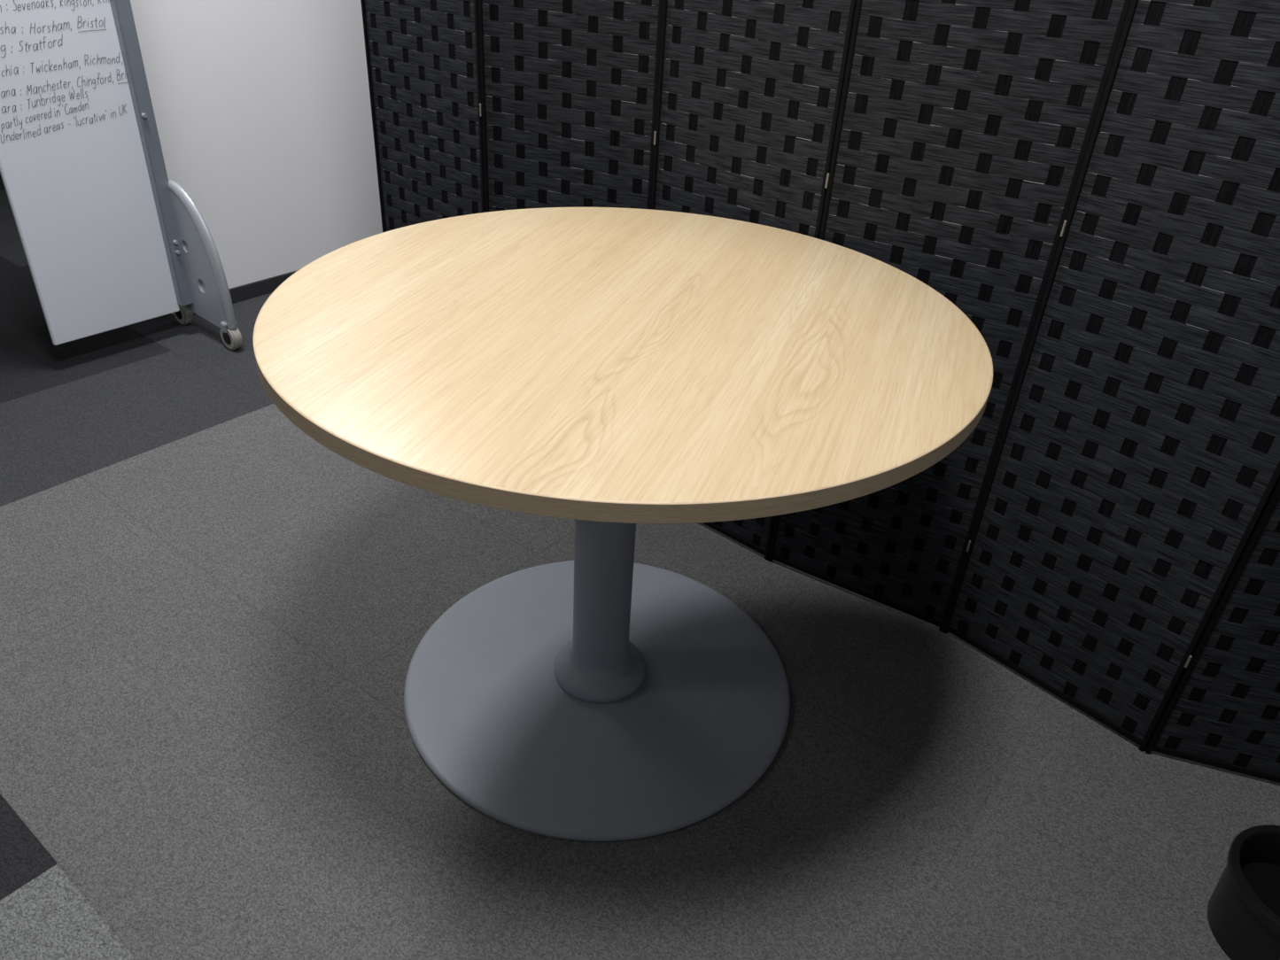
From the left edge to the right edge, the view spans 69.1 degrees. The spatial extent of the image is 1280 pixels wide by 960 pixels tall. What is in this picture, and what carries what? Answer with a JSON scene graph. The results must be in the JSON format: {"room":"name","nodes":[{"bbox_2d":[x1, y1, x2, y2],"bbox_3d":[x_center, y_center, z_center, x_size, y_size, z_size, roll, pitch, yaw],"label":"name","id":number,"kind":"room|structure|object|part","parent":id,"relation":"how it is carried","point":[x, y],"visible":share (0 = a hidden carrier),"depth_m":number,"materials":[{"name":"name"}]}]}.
{"room":"office","nodes":[
{"label":"office","id":0,"kind":"room"},
{"bbox_2d":[130,0,636,313],"bbox_3d":[0.018,-2.636,3.996,0.101,2.700,4.830,25,38,30],"label":"wall","id":1,"kind":"structure","parent":0,"point":[262,108],"depth_m":3.05,"materials":[{"name":"white paint"}]},
{"bbox_2d":[193,205,560,314],"bbox_3d":[-0.008,-1.496,4.673,0.016,0.050,4.830,25,38,30],"label":"baseboard","id":2,"kind":"structure","parent":1,"relation":"attached to","point":[268,285],"depth_m":3.21,"materials":[{"name":"black"}]},
{"bbox_2d":[0,173,1279,959],"bbox_3d":[0.033,0.151,2.157,8.700,0.050,9.500,25,38,30],"label":"floor","id":3,"kind":"structure","parent":0,"point":[214,617],"depth_m":1.58,"materials":[{"name":"carpet"}]},
{"bbox_2d":[0,0,242,349],"bbox_3d":[-1.434,-1.138,2.319,0.355,1.800,0.437,25,38,30],"label":"whiteboard","id":4,"kind":"object","parent":3,"relation":"on","point":[110,242],"visible":1,"depth_m":2.55,"materials":[{"name":"plastic"}]},
{"bbox_3d":[-1.345,-0.672,2.792,0.300,0.399,0.020,25,38,30],"label":"foot plate","id":5,"kind":"part","parent":4,"relation":"part of","materials":[{"name":"grey metal"}]},
{"bbox_3d":[-1.298,-0.665,2.756,0.217,0.401,0.026,25,38,30],"label":"foot rail","id":6,"kind":"part","parent":4,"relation":"part of","materials":[{"name":"silver metal"}]},
{"bbox_2d":[252,207,992,841],"bbox_3d":[-0.036,0.062,1.550,1.023,0.740,1.023,2,32,-2],"label":"round table","id":7,"kind":"object","parent":3,"relation":"on","point":[609,371],"visible":1,"depth_m":1.36,"materials":[{"name":"brown wood"}]},
{"bbox_2d":[360,0,1279,783],"bbox_3d":[0.316,-0.544,1.626,2.404,1.720,0.134,23,37,28],"label":"folding screen","id":8,"kind":"object","parent":3,"relation":"on","point":[1158,225],"visible":0.6,"depth_m":1.57,"materials":[{"name":"black wicker"}]},
{"bbox_3d":[-0.491,-0.893,2.099,0.409,1.720,0.012,27,39,33],"label":"screen panel","id":9,"kind":"part","parent":8,"relation":"part of","materials":[{"name":"black wicker"}]},
{"bbox_3d":[-0.152,-0.758,1.919,0.410,1.720,0.012,17,34,20],"label":"screen panel","id":10,"kind":"part","parent":8,"relation":"part of","materials":[{"name":"black wicker"}]},
{"bbox_3d":[0.184,-0.625,1.741,0.401,1.720,0.012,27,39,33],"label":"screen panel","id":11,"kind":"part","parent":8,"relation":"part of","materials":[{"name":"black wicker"}]},
{"bbox_3d":[0.503,-0.482,1.546,0.400,1.720,0.012,21,36,26],"label":"screen panel","id":12,"kind":"part","parent":8,"relation":"part of","materials":[{"name":"black wicker"}]},
{"bbox_3d":[0.811,-0.329,1.333,0.012,1.720,0.411,-24,41,-36],"label":"screen panel","id":13,"kind":"part","parent":8,"relation":"part of","materials":[{"name":"black wicker"}]},
{"bbox_3d":[1.142,-0.200,1.161,0.403,1.720,0.012,12,33,13],"label":"screen panel","id":14,"kind":"part","parent":8,"relation":"part of","materials":[{"name":"black wicker"}]},
{"bbox_2d":[1207,824,1279,959],"bbox_3d":[0.935,0.622,1.331,0.206,0.130,0.206,2,32,-2],"label":"plant pot","id":15,"kind":"object","parent":3,"relation":"on","point":[1244,905],"visible":1,"depth_m":1.33,"materials":[{"name":"black plastic"}]}
]}

